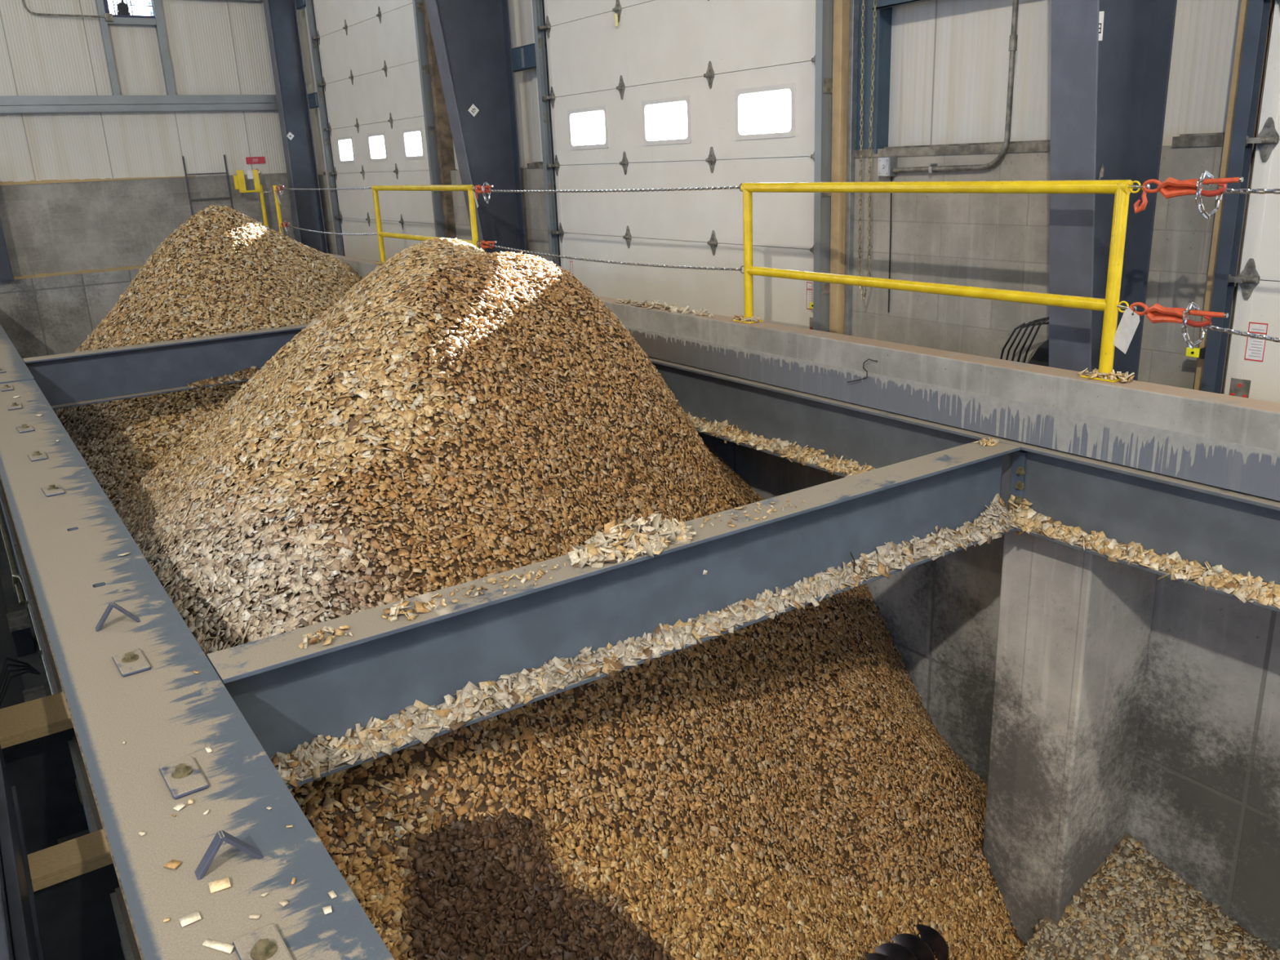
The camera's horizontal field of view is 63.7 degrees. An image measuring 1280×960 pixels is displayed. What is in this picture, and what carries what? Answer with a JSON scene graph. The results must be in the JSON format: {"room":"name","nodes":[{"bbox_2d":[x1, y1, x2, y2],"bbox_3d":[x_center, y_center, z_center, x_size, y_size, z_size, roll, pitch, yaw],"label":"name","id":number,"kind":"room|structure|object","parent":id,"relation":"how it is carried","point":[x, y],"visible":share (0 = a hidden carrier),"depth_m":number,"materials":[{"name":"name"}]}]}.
{"room":"wood chip storage building","nodes":[
{"label":"wood chip storage building","id":0,"kind":"room"},
{"bbox_2d":[0,577,24,709],"bbox_3d":[-8.653,2.516,1.766,13.626,0.200,21.970,-14,21,-32],"label":"floor","id":1,"kind":"structure","parent":0,"point":[14,695],"depth_m":5.62,"materials":[{"name":"paint"}]},
{"bbox_2d":[0,502,89,844],"bbox_3d":[-3.088,0.939,5.253,0.126,0.250,20.000,-14,21,-32],"label":"concrete ledge","id":2,"kind":"object","parent":1,"relation":"on","point":[30,681],"visible":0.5,"depth_m":5.43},
{"bbox_2d":[6,608,35,657],"bbox_3d":[-3.088,0.765,5.141,0.090,0.148,0.250,-14,21,-32],"label":"box","id":3,"kind":"object","parent":2,"relation":"on","point":[19,623],"visible":1,"depth_m":5.06,"materials":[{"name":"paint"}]},
{"bbox_2d":[22,684,46,702],"bbox_3d":[-2.531,0.991,4.342,0.080,0.148,0.250,-14,21,-32],"label":"box","id":4,"kind":"object","parent":2,"relation":"on","point":[37,692],"visible":0.22,"depth_m":4.37,"materials":[{"name":"metal"}]},
{"bbox_2d":[0,486,134,959],"bbox_3d":[-2.338,1.914,4.782,0.280,2.608,23.970,-14,21,-32],"label":"wall","id":5,"kind":"structure","parent":0,"point":[91,824],"depth_m":3.53,"materials":[{"name":"metal"}]},
{"bbox_2d":[0,508,25,605],"bbox_3d":[-4.213,0.214,6.766,0.033,0.067,3.600,-14,21,-32],"label":"conduit","id":6,"kind":"object","parent":5,"relation":"attached to","point":[11,558],"visible":0.79,"depth_m":5.92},
{"bbox_2d":[0,324,34,384],"bbox_3d":[-6.893,-1.396,10.815,0.390,0.494,7.718,-14,21,-32],"label":"girder","id":7,"kind":"object","parent":5,"relation":"on","point":[13,368],"visible":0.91,"depth_m":8.39,"materials":[{"name":"metal"}]},
{"bbox_2d":[22,323,310,409],"bbox_3d":[-3.646,-1.175,9.691,3.705,0.432,0.209,-14,21,-32],"label":"cross beam","id":8,"kind":"structure","parent":7,"relation":"attached to","point":[68,380],"depth_m":9.20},
{"bbox_2d":[186,365,261,390],"bbox_3d":[-3.384,-1.063,9.842,1.789,0.139,0.183,-14,21,-32],"label":"strip","id":9,"kind":"object","parent":8,"relation":"on","point":[246,373],"visible":0.37,"depth_m":9.56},
{"bbox_2d":[0,657,40,707],"bbox_3d":[-2.780,0.889,4.519,0.088,0.147,0.424,-4,18,-6],"label":"cable bundle","id":10,"kind":"object","parent":5,"relation":"attached to","point":[28,668],"visible":1,"depth_m":4.55,"materials":[{"name":"black rubber"}]},
{"bbox_2d":[12,573,83,804],"bbox_3d":[-2.627,0.839,4.566,0.068,0.118,2.632,-14,21,-33],"label":"conduit","id":11,"kind":"object","parent":5,"relation":"attached to","point":[15,576],"visible":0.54,"depth_m":4.80,"materials":[{"name":"metal"}]},
{"bbox_2d":[0,379,394,959],"bbox_3d":[-1.020,0.949,2.458,0.390,0.532,13.224,-14,21,-32],"label":"girder","id":12,"kind":"object","parent":5,"relation":"on","point":[123,658],"visible":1,"depth_m":2.67,"materials":[{"name":"metal"}]},
{"bbox_2d":[0,692,88,854],"bbox_3d":[-2.049,1.079,3.573,0.226,0.600,0.225,-14,21,-32],"label":"member","id":13,"kind":"object","parent":12,"relation":"attached to","point":[35,735],"visible":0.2,"depth_m":3.56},
{"bbox_2d":[0,744,44,959],"bbox_3d":[-2.633,1.186,1.878,2.638,0.340,14.000,-14,21,-32],"label":"platform","id":14,"kind":"object","parent":13,"relation":"attached to","point":[20,939],"visible":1,"depth_m":2.38,"materials":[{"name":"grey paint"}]},
{"bbox_2d":[27,828,124,959],"bbox_3d":[-1.531,1.288,2.837,0.226,0.600,0.123,-14,21,-32],"label":"member","id":15,"kind":"object","parent":12,"relation":"attached to","point":[73,881],"visible":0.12,"depth_m":2.76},
{"bbox_2d":[163,859,181,869],"bbox_3d":[-1.002,0.825,2.211,0.030,0.009,0.025,4,18,19],"label":"chip","id":16,"kind":"object","parent":12,"relation":"on","point":[172,864],"visible":1,"depth_m":2.21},
{"bbox_2d":[173,802,185,811],"bbox_3d":[-1.081,0.766,2.413,0.022,0.008,0.021,8,20,30],"label":"chip","id":17,"kind":"object","parent":12,"relation":"on","point":[180,806],"visible":1,"depth_m":2.41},
{"bbox_2d":[178,911,201,927],"bbox_3d":[-0.895,0.873,2.048,0.037,0.006,0.029,-14,21,-32],"label":"chip","id":18,"kind":"object","parent":12,"relation":"on","point":[190,918],"visible":1,"depth_m":2.05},
{"bbox_2d":[202,938,234,953],"bbox_3d":[-0.806,0.893,1.972,0.070,0.007,0.016,5,19,22],"label":"chip","id":19,"kind":"object","parent":12,"relation":"on","point":[217,945],"visible":1,"depth_m":1.97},
{"bbox_2d":[208,876,231,893],"bbox_3d":[-0.874,0.842,2.140,0.042,0.009,0.029,-10,19,-22],"label":"chip","id":20,"kind":"object","parent":12,"relation":"on","point":[224,883],"visible":1,"depth_m":2.14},
{"bbox_2d":[248,913,260,919],"bbox_3d":[-0.765,0.868,2.047,0.021,0.006,0.009,-1,18,6],"label":"chip","id":21,"kind":"object","parent":12,"relation":"on","point":[251,916],"visible":1,"depth_m":2.04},
{"bbox_2d":[278,899,288,906],"bbox_3d":[-0.720,0.855,2.082,0.016,0.006,0.014,11,22,36],"label":"chip","id":22,"kind":"object","parent":12,"relation":"on","point":[283,903],"visible":1,"depth_m":2.08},
{"bbox_2d":[322,905,332,915],"bbox_3d":[-0.625,0.859,2.057,0.017,0.005,0.020,-10,19,-22],"label":"chip","id":23,"kind":"object","parent":12,"relation":"on","point":[327,909],"visible":1,"depth_m":2.05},
{"bbox_2d":[328,890,337,898],"bbox_3d":[-0.627,0.846,2.099,0.011,0.006,0.019,-15,21,-35],"label":"chip","id":24,"kind":"object","parent":12,"relation":"on","point":[331,894],"visible":1,"depth_m":2.10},
{"bbox_2d":[206,439,1020,789],"bbox_3d":[0.256,0.395,4.144,3.705,0.432,0.209,-14,21,-32],"label":"cross beam","id":25,"kind":"structure","parent":12,"relation":"attached to","point":[288,695],"depth_m":3.80,"materials":[{"name":"metal"}]},
{"bbox_2d":[298,625,353,648],"bbox_3d":[-0.995,0.486,3.250,0.176,0.032,0.122,-14,21,-32],"label":"mound","id":26,"kind":"object","parent":25,"relation":"on","point":[340,632],"visible":1,"depth_m":3.25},
{"bbox_2d":[381,597,435,622],"bbox_3d":[-0.780,0.421,3.416,0.161,0.040,0.162,4,19,21],"label":"mound","id":27,"kind":"object","parent":25,"relation":"on","point":[420,606],"visible":1,"depth_m":3.40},
{"bbox_2d":[426,562,566,608],"bbox_3d":[-0.490,0.362,3.595,0.566,0.021,0.164,-14,21,-32],"label":"mound","id":28,"kind":"object","parent":25,"relation":"on","point":[527,577],"visible":0.98,"depth_m":3.62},
{"bbox_2d":[568,513,696,568],"bbox_3d":[-0.021,0.191,3.890,0.572,0.132,0.264,-14,21,-32],"label":"mound","id":29,"kind":"object","parent":25,"relation":"on","point":[635,535],"visible":1,"depth_m":3.83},
{"bbox_2d":[270,493,1017,787],"bbox_3d":[0.302,0.537,4.144,3.721,0.196,0.192,-14,21,-32],"label":"chips","id":30,"kind":"object","parent":25,"relation":"on","point":[420,721],"visible":0.97,"depth_m":3.86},
{"bbox_2d":[699,499,804,528],"bbox_3d":[0.454,0.128,4.210,0.525,0.019,0.175,-14,21,-32],"label":"mound","id":31,"kind":"object","parent":25,"relation":"on","point":[708,517],"visible":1,"depth_m":4.20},
{"bbox_2d":[973,437,999,446],"bbox_3d":[1.706,-0.193,5.043,0.130,0.027,0.112,-14,21,-32],"label":"mound","id":32,"kind":"object","parent":25,"relation":"on","point":[994,442],"visible":1,"depth_m":5.03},
{"bbox_2d":[0,268,139,358],"bbox_3d":[-9.461,-1.008,14.068,10.620,3.220,0.130,-14,21,-32],"label":"wall","id":33,"kind":"structure","parent":0,"point":[43,316],"depth_m":14.49,"materials":[{"name":"concrete"}]},
{"bbox_2d":[0,217,13,281],"bbox_3d":[-8.658,-3.435,13.663,0.300,1.578,0.140,-14,21,-32],"label":"column","id":34,"kind":"structure","parent":33,"relation":"on","point":[6,271],"depth_m":13.86,"materials":[{"name":"metal"}]},
{"bbox_2d":[13,265,143,279],"bbox_3d":[-7.884,-2.962,14.625,3.600,0.042,0.128,-14,21,-32],"label":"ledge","id":35,"kind":"object","parent":33,"relation":"on","point":[84,271],"visible":0.55,"depth_m":14.59,"materials":[{"name":"brown wood"}]},
{"bbox_2d":[182,154,233,215],"bbox_3d":[-6.382,-4.049,15.366,0.604,1.520,0.020,-14,21,-32],"label":"steel frame","id":36,"kind":"object","parent":33,"relation":"on","point":[183,157],"visible":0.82,"depth_m":15.24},
{"bbox_2d":[0,0,296,276],"bbox_3d":[-12.969,-5.673,10.518,18.970,8.765,0.250,-14,21,-32],"label":"wall","id":37,"kind":"structure","parent":0,"point":[215,47],"depth_m":14.62,"materials":[{"name":"metal"}]},
{"bbox_2d":[0,175,195,185],"bbox_3d":[-8.226,-4.109,14.152,4.000,0.069,0.042,-14,21,-32],"label":"ledge","id":38,"kind":"object","parent":37,"relation":"on","point":[46,181],"visible":1,"depth_m":14.35,"materials":[{"name":"brown wood"}]},
{"bbox_2d":[95,0,119,95],"bbox_3d":[-7.371,-6.640,13.987,0.080,2.670,0.120,-14,21,-32],"label":"stud","id":39,"kind":"object","parent":37,"relation":"attached to","point":[100,3],"visible":1,"depth_m":14.16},
{"bbox_2d":[102,0,154,17],"bbox_3d":[-7.135,-6.765,14.243,0.620,0.705,0.260,-14,21,-32],"label":"fan","id":40,"kind":"object","parent":37,"relation":"attached to","point":[122,10],"visible":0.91,"depth_m":14.24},
{"bbox_2d":[106,17,156,26],"bbox_3d":[-7.062,-6.362,14.284,0.626,0.085,0.120,-14,21,-32],"label":"sill","id":41,"kind":"structure","parent":37,"relation":"attached to","point":[117,20],"depth_m":14.26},
{"bbox_2d":[103,13,113,22],"bbox_3d":[-7.255,-6.317,14.060,0.100,0.100,0.040,-14,21,-32],"label":"junction box","id":42,"kind":"object","parent":41,"relation":"attached to","point":[108,16],"visible":1,"depth_m":14.04,"materials":[{"name":"metal"}]},
{"bbox_2d":[22,0,104,17],"bbox_3d":[-7.746,-7.400,13.465,1.005,2.477,0.034,-12,20,-28],"label":"conduit","id":43,"kind":"object","parent":42,"relation":"attached to","point":[23,1],"visible":1,"depth_m":13.78,"materials":[{"name":"metal"}]},
{"bbox_2d":[0,94,278,114],"bbox_3d":[-10.583,-4.464,12.328,12.330,0.215,0.145,-14,21,-32],"label":"beam","id":44,"kind":"structure","parent":37,"relation":"attached to","point":[23,104],"depth_m":14.47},
{"bbox_2d":[151,0,176,95],"bbox_3d":[-6.776,-6.785,14.365,0.100,2.670,0.120,-14,21,-32],"label":"stud","id":45,"kind":"object","parent":37,"relation":"attached to","point":[160,28],"visible":1,"depth_m":14.54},
{"bbox_2d":[216,0,262,2],"bbox_3d":[-6.154,-6.990,14.745,1.390,0.200,0.120,-14,21,-32],"label":"beam","id":46,"kind":"structure","parent":37,"relation":"attached to","point":[256,1],"depth_m":15.01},
{"bbox_2d":[245,156,265,164],"bbox_3d":[-5.836,-4.855,15.635,0.280,0.100,0.015,-14,21,-32],"label":"wall sign","id":47,"kind":"object","parent":37,"relation":"attached to","point":[250,160],"visible":1,"depth_m":15.63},
{"bbox_2d":[294,0,1275,394],"bbox_3d":[1.489,-4.841,5.833,0.306,8.765,24.400,-14,21,-32],"label":"wall","id":48,"kind":"structure","parent":0,"point":[949,59],"depth_m":6.06,"materials":[{"name":"metal"}]},
{"bbox_2d":[295,0,313,9],"bbox_3d":[-4.692,-6.851,14.614,0.185,0.230,0.770,-14,21,-32],"label":"beam","id":49,"kind":"structure","parent":48,"relation":"attached to","point":[300,4],"depth_m":14.75,"materials":[{"name":"metal"}]},
{"bbox_2d":[307,92,325,108],"bbox_3d":[-4.634,-5.550,15.023,0.185,0.200,0.770,-14,21,-32],"label":"beam","id":50,"kind":"structure","parent":48,"relation":"attached to","point":[313,97],"depth_m":15.09,"materials":[{"name":"metal"}]},
{"bbox_2d":[305,0,345,256],"bbox_3d":[-4.497,-5.360,14.675,0.159,4.365,0.082,-14,21,-32],"label":"door track","id":51,"kind":"object","parent":48,"relation":"attached to","point":[309,4],"visible":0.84,"depth_m":14.74,"materials":[{"name":"metal"}]},
{"bbox_2d":[311,0,435,261],"bbox_3d":[-3.447,-4.891,13.198,0.117,4.284,3.731,-14,21,-32],"label":"door","id":52,"kind":"structure","parent":48,"relation":"in","point":[368,52],"depth_m":13.27,"materials":[{"name":"metal"}]},
{"bbox_2d":[412,0,445,237],"bbox_3d":[-2.406,-4.519,11.702,0.159,4.365,0.070,-14,21,-32],"label":"door track","id":53,"kind":"object","parent":48,"relation":"attached to","point":[418,8],"visible":0.61,"depth_m":11.76,"materials":[{"name":"metal"}]},
{"bbox_2d":[422,0,456,238],"bbox_3d":[-2.273,-4.521,11.691,0.190,4.365,0.090,-14,21,-32],"label":"trim","id":54,"kind":"structure","parent":48,"relation":"attached to","point":[444,140],"depth_m":11.82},
{"bbox_2d":[511,43,536,72],"bbox_3d":[-1.054,-4.077,9.945,0.185,0.210,0.740,-14,21,-32],"label":"beam","id":55,"kind":"structure","parent":48,"relation":"attached to","point":[523,57],"depth_m":9.88,"materials":[{"name":"metal"}]},
{"bbox_2d":[527,161,542,168],"bbox_3d":[-0.931,-3.125,10.207,0.110,0.060,0.590,-14,21,-32],"label":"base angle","id":56,"kind":"object","parent":48,"relation":"attached to","point":[534,165],"visible":0.48,"depth_m":10.29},
{"bbox_2d":[532,0,560,266],"bbox_3d":[-0.885,-3.907,9.539,0.159,4.365,0.082,-14,21,-32],"label":"door track","id":57,"kind":"object","parent":48,"relation":"attached to","point":[538,6],"visible":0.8,"depth_m":9.70,"materials":[{"name":"metal"}]},
{"bbox_2d":[537,0,815,329],"bbox_3d":[0.164,-3.438,8.064,0.117,4.284,3.726,-14,21,-32],"label":"door","id":58,"kind":"structure","parent":48,"relation":"in","point":[620,59],"depth_m":8.12,"materials":[{"name":"metal"}]},
{"bbox_2d":[813,0,833,332],"bbox_3d":[1.204,-3.066,6.569,0.159,4.365,0.070,-14,21,-32],"label":"door track","id":59,"kind":"object","parent":48,"relation":"attached to","point":[824,8],"visible":0.7,"depth_m":6.81,"materials":[{"name":"metal"}]},
{"bbox_2d":[829,0,849,334],"bbox_3d":[1.330,-3.071,6.568,0.190,4.365,0.078,-14,21,-32],"label":"trim","id":60,"kind":"structure","parent":48,"relation":"attached to","point":[841,7],"depth_m":6.79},
{"bbox_2d":[857,0,876,300],"bbox_3d":[1.400,-2.689,6.309,0.020,3.158,0.122,-14,21,-32],"label":"chain","id":61,"kind":"object","parent":48,"relation":"hanging from","point":[863,2],"visible":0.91,"depth_m":6.47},
{"bbox_2d":[844,0,892,335],"bbox_3d":[1.448,-3.040,6.451,0.130,4.365,0.240,-14,21,-32],"label":"door frame","id":62,"kind":"structure","parent":48,"relation":"attached to","point":[882,73],"depth_m":6.60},
{"bbox_2d":[877,156,897,177],"bbox_3d":[1.566,-1.989,6.537,0.088,0.120,0.100,-14,21,-32],"label":"switch box","id":63,"kind":"object","parent":48,"relation":"attached to","point":[886,165],"visible":1,"depth_m":6.51,"materials":[{"name":"metal"}]},
{"bbox_2d":[888,176,892,312],"bbox_3d":[1.624,-1.523,6.689,0.013,0.865,0.017,-14,21,-32],"label":"cable","id":64,"kind":"object","parent":63,"relation":"hanging from","point":[891,176],"visible":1,"depth_m":6.69,"materials":[{"name":"metal"}]},
{"bbox_2d":[871,0,928,9],"bbox_3d":[1.966,-2.817,5.668,0.185,0.205,1.690,-14,21,-32],"label":"beam","id":65,"kind":"structure","parent":48,"relation":"attached to","point":[881,4],"depth_m":6.21,"materials":[{"name":"metal"}]},
{"bbox_2d":[853,139,1050,157],"bbox_3d":[1.986,-1.952,6.059,0.110,0.060,1.900,-14,21,-32],"label":"base angle","id":66,"kind":"object","parent":48,"relation":"attached to","point":[1030,145],"visible":0.6,"depth_m":6.11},
{"bbox_2d":[892,0,1018,173],"bbox_3d":[1.750,-4.111,5.460,0.060,4.756,0.856,-14,21,-32],"label":"conduit","id":67,"kind":"object","parent":48,"relation":"attached to","point":[1013,37],"visible":1,"depth_m":5.77,"materials":[{"name":"metal"}]},
{"bbox_2d":[1171,132,1225,147],"bbox_3d":[2.751,-1.644,4.971,0.110,0.060,0.310,-14,21,-32],"label":"base angle","id":68,"kind":"object","parent":48,"relation":"attached to","point":[1201,139],"visible":0.64,"depth_m":4.97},
{"bbox_2d":[1194,0,1274,390],"bbox_3d":[2.778,-2.496,4.531,0.165,4.365,0.087,-14,21,-32],"label":"trim","id":69,"kind":"structure","parent":48,"relation":"attached to","point":[1244,3],"depth_m":4.79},
{"bbox_2d":[1200,0,1271,393],"bbox_3d":[2.721,-2.456,4.412,0.159,4.365,0.082,-14,21,-32],"label":"door track","id":70,"kind":"object","parent":48,"relation":"attached to","point":[1254,42],"visible":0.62,"depth_m":4.71,"materials":[{"name":"metal"}]},
{"bbox_2d":[1185,346,1205,359],"bbox_3d":[2.737,-0.622,5.025,0.064,0.052,0.120,-14,21,-32],"label":"padlock","id":71,"kind":"object","parent":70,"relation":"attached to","point":[1199,353],"visible":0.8,"depth_m":5.02,"materials":[{"name":"yellow metal"}]},
{"bbox_2d":[1223,0,1279,403],"bbox_3d":[3.772,-1.986,2.935,0.117,4.284,3.731,-14,21,-32],"label":"door","id":72,"kind":"structure","parent":48,"relation":"in","point":[1253,370],"depth_m":4.76,"materials":[{"name":"metal"}]},
{"bbox_2d":[1248,328,1264,357],"bbox_3d":[2.897,-0.644,4.841,0.001,0.130,0.057,-14,21,-32],"label":"print","id":73,"kind":"object","parent":72,"relation":"attached to","point":[1255,346],"depth_m":4.84},
{"bbox_2d":[697,431,1279,950],"bbox_3d":[1.739,0.779,7.410,0.300,2.855,24.100,-14,21,-32],"label":"wall","id":74,"kind":"structure","parent":0,"point":[1205,802],"depth_m":5.54,"materials":[{"name":"concrete"}]},
{"bbox_2d":[982,530,1156,944],"bbox_3d":[2.377,1.393,5.764,0.620,2.616,0.515,-14,21,-32],"label":"pillar","id":75,"kind":"structure","parent":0,"point":[1074,625],"depth_m":5.52,"materials":[{"name":"concrete"}]},
{"bbox_3d":[1.448,-0.684,6.792,1.040,0.330,24.100,-14,21,-32],"label":"floor","id":76,"kind":"structure","parent":0,"visible":0},
{"bbox_2d":[262,0,328,253],"bbox_3d":[-5.250,-7.482,14.689,0.435,8.465,0.260,-14,21,-32],"label":"steel column","id":77,"kind":"structure","parent":76,"relation":"on","point":[281,15],"depth_m":15.35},
{"bbox_2d":[424,0,526,254],"bbox_3d":[-2.004,-5.896,9.183,1.483,8.465,0.260,-14,21,-32],"label":"steel column","id":78,"kind":"structure","parent":76,"relation":"on","point":[472,38],"depth_m":10.11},
{"bbox_2d":[648,356,1279,612],"bbox_3d":[0.408,-0.567,7.223,0.242,0.455,21.900,-14,21,-32],"label":"girder","id":79,"kind":"object","parent":76,"relation":"attached to","point":[1237,531],"depth_m":4.94,"materials":[{"name":"metal"}]},
{"bbox_2d":[232,169,268,226],"bbox_3d":[-5.803,-3.848,15.498,0.415,1.570,0.130,-14,21,-32],"label":"gate post","id":80,"kind":"object","parent":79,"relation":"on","point":[238,180],"visible":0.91,"depth_m":15.28,"materials":[{"name":"metal"}]},
{"bbox_2d":[324,253,1279,501],"bbox_3d":[0.428,-0.968,7.124,0.167,0.349,21.900,-14,21,-32],"label":"kerb","id":81,"kind":"object","parent":79,"relation":"on","point":[1224,441],"visible":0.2,"depth_m":5.08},
{"bbox_2d":[272,185,284,234],"bbox_3d":[-5.290,-3.860,15.083,0.110,0.880,0.180,-14,21,-32],"label":"post","id":82,"kind":"object","parent":81,"relation":"on","point":[277,202],"visible":0.53,"depth_m":15.04,"materials":[{"name":"metal"}]},
{"bbox_2d":[275,183,284,197],"bbox_3d":[-5.181,-4.161,14.805,0.080,0.192,0.449,-14,21,-32],"label":"binder","id":83,"kind":"object","parent":82,"relation":"attached to","point":[277,188],"visible":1,"depth_m":14.72,"materials":[{"name":"metal"}]},
{"bbox_2d":[280,220,289,234],"bbox_3d":[-5.155,-3.675,14.950,0.080,0.192,0.474,-14,21,-32],"label":"binder","id":84,"kind":"object","parent":82,"relation":"attached to","point":[283,224],"visible":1,"depth_m":14.85,"materials":[{"name":"metal"}]},
{"bbox_2d":[371,184,479,263],"bbox_3d":[-2.296,-2.649,10.823,0.116,0.870,2.708,-14,21,-32],"label":"guard rail","id":85,"kind":"object","parent":81,"relation":"on","point":[375,188],"visible":0.86,"depth_m":10.81,"materials":[{"name":"metal"}]},
{"bbox_2d":[280,186,371,190],"bbox_3d":[-4.111,-3.756,13.274,0.022,0.036,3.767,-14,21,-32],"label":"chain","id":86,"kind":"object","parent":85,"relation":"attached to","point":[369,188],"visible":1,"depth_m":13.02,"materials":[{"name":"metal"}]},
{"bbox_2d":[286,225,377,235],"bbox_3d":[-4.060,-3.237,13.394,0.022,0.072,3.667,-14,21,-32],"label":"chain","id":87,"kind":"object","parent":85,"relation":"attached to","point":[286,225],"visible":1,"depth_m":13.13,"materials":[{"name":"metal"}]},
{"bbox_2d":[471,182,493,204],"bbox_3d":[-1.456,-2.652,9.512,0.080,0.193,0.437,-14,21,-32],"label":"binder","id":88,"kind":"object","parent":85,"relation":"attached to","point":[481,189],"visible":1,"depth_m":9.44,"materials":[{"name":"metal"}]},
{"bbox_2d":[614,297,714,316],"bbox_3d":[0.156,-1.263,7.412,0.142,0.061,1.212,-14,21,-32],"label":"mound","id":89,"kind":"object","parent":81,"relation":"on","point":[673,308],"visible":1,"depth_m":7.35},
{"bbox_2d":[731,314,760,321],"bbox_3d":[0.689,-1.060,6.710,0.140,0.034,0.244,-14,21,-32],"label":"mound","id":90,"kind":"object","parent":81,"relation":"on","point":[741,317],"visible":0.98,"depth_m":6.67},
{"bbox_2d":[847,358,877,382],"bbox_3d":[1.242,-0.610,5.777,0.028,0.159,0.200,-18,23,-41],"label":"wire","id":91,"kind":"object","parent":81,"relation":"attached to","point":[868,358],"visible":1,"depth_m":5.75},
{"bbox_2d":[733,179,1141,382],"bbox_3d":[1.393,-1.165,5.578,0.116,0.870,2.694,-14,21,-32],"label":"guard rail","id":92,"kind":"object","parent":81,"relation":"on","point":[1119,188],"visible":0.94,"depth_m":5.10,"materials":[{"name":"metal"}]},
{"bbox_2d":[480,243,742,271],"bbox_3d":[-0.420,-1.780,8.216,0.022,0.067,3.856,-14,21,-32],"label":"chain","id":93,"kind":"object","parent":92,"relation":"attached to","point":[490,245],"visible":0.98,"depth_m":7.76,"materials":[{"name":"metal"}]},
{"bbox_2d":[476,240,497,249],"bbox_3d":[-1.440,-2.207,9.659,0.058,0.088,0.412,-14,21,-32],"label":"binder","id":94,"kind":"object","parent":93,"relation":"attached to","point":[484,246],"visible":1,"depth_m":9.62,"materials":[{"name":"metal"}]},
{"bbox_2d":[488,186,741,192],"bbox_3d":[-0.367,-2.242,7.954,0.022,0.050,3.586,-14,21,-32],"label":"chain","id":95,"kind":"object","parent":92,"relation":"attached to","point":[722,187],"visible":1,"depth_m":7.59,"materials":[{"name":"metal"}]},
{"bbox_2d":[1116,302,1228,348],"bbox_3d":[2.255,-0.677,4.421,0.080,0.193,0.513,-14,21,-32],"label":"binder","id":96,"kind":"object","parent":92,"relation":"attached to","point":[1156,313],"visible":1,"depth_m":4.34,"materials":[{"name":"metal"}]},
{"bbox_2d":[1113,304,1139,354],"bbox_3d":[2.151,-0.669,4.555,0.014,0.220,0.153,-9,18,-19],"label":"tag","id":97,"kind":"object","parent":96,"relation":"hanging from","point":[1129,322],"visible":1,"depth_m":4.55,"materials":[{"name":"paper"}]},
{"bbox_2d":[1200,324,1279,342],"bbox_3d":[3.341,-0.218,2.887,0.022,0.110,3.560,-14,21,-32],"label":"chain","id":98,"kind":"object","parent":96,"relation":"hanging from","point":[1224,330],"visible":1,"depth_m":4.16,"materials":[{"name":"metal"}]},
{"bbox_2d":[1128,170,1243,219],"bbox_3d":[2.232,-1.180,4.264,0.080,0.192,0.496,-14,21,-32],"label":"binder","id":99,"kind":"object","parent":92,"relation":"attached to","point":[1170,188],"visible":1,"depth_m":4.21,"materials":[{"name":"metal"}]},
{"bbox_2d":[1215,188,1279,194],"bbox_3d":[3.314,-0.767,2.719,0.022,0.041,3.570,-14,21,-32],"label":"chain","id":100,"kind":"object","parent":99,"relation":"hanging from","point":[1232,190],"visible":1,"depth_m":4.02,"materials":[{"name":"metal"}]},
{"bbox_2d":[1076,368,1134,382],"bbox_3d":[2.115,-0.487,4.683,0.144,0.034,0.267,-14,21,-32],"label":"mound","id":101,"kind":"object","parent":81,"relation":"on","point":[1124,377],"visible":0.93,"depth_m":4.64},
{"bbox_2d":[1000,316,1048,366],"bbox_3d":[2.236,-0.748,5.663,0.256,0.402,0.446,-14,21,-32],"label":"fork","id":102,"kind":"object","parent":76,"relation":"on","point":[1041,357],"visible":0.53,"depth_m":5.63,"materials":[{"name":"black metal"}]},
{"bbox_2d":[1048,0,1177,380],"bbox_3d":[1.799,-4.395,3.870,1.373,8.465,0.273,-14,21,-32],"label":"steel column","id":103,"kind":"structure","parent":76,"relation":"on","point":[1110,60],"depth_m":4.96,"materials":[{"name":"metal"}]},
{"bbox_3d":[-0.184,2.725,6.671,5.300,0.250,24.200,-14,21,-32],"label":"floor","id":104,"kind":"structure","parent":0,"visible":0},
{"bbox_2d":[113,237,999,893],"bbox_3d":[-1.306,0.306,7.387,4.592,3.961,7.015,-14,21,-32],"label":"pile","id":105,"kind":"object","parent":104,"relation":"on","point":[464,412],"visible":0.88,"depth_m":4.99,"materials":[{"name":"wood"}]},
{"bbox_2d":[53,204,361,506],"bbox_3d":[-5.123,-1.483,12.720,4.596,3.734,6.701,-14,21,-32],"label":"pile","id":106,"kind":"object","parent":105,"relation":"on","point":[223,271],"visible":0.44,"depth_m":10.82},
{"bbox_2d":[340,812,1027,959],"bbox_3d":[1.798,2.392,3.300,4.595,2.208,4.025,-14,21,-32],"label":"pile","id":107,"kind":"object","parent":104,"relation":"on","point":[512,887],"visible":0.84,"depth_m":4.01,"materials":[{"name":"wood"}]},
{"bbox_2d":[865,924,948,959],"bbox_3d":[1.313,2.393,5.127,0.240,0.440,0.645,11,22,37],"label":"unloading auger","id":108,"kind":"object","parent":107,"relation":"on","point":[907,946],"visible":0.99,"depth_m":5.18,"materials":[{"name":"metal"}]},
{"bbox_2d":[1016,831,1279,959],"bbox_3d":[2.966,3.049,4.761,1.375,1.314,2.679,-14,21,-32],"label":"pile","id":109,"kind":"object","parent":104,"relation":"on","point":[1133,906],"visible":1,"depth_m":5.56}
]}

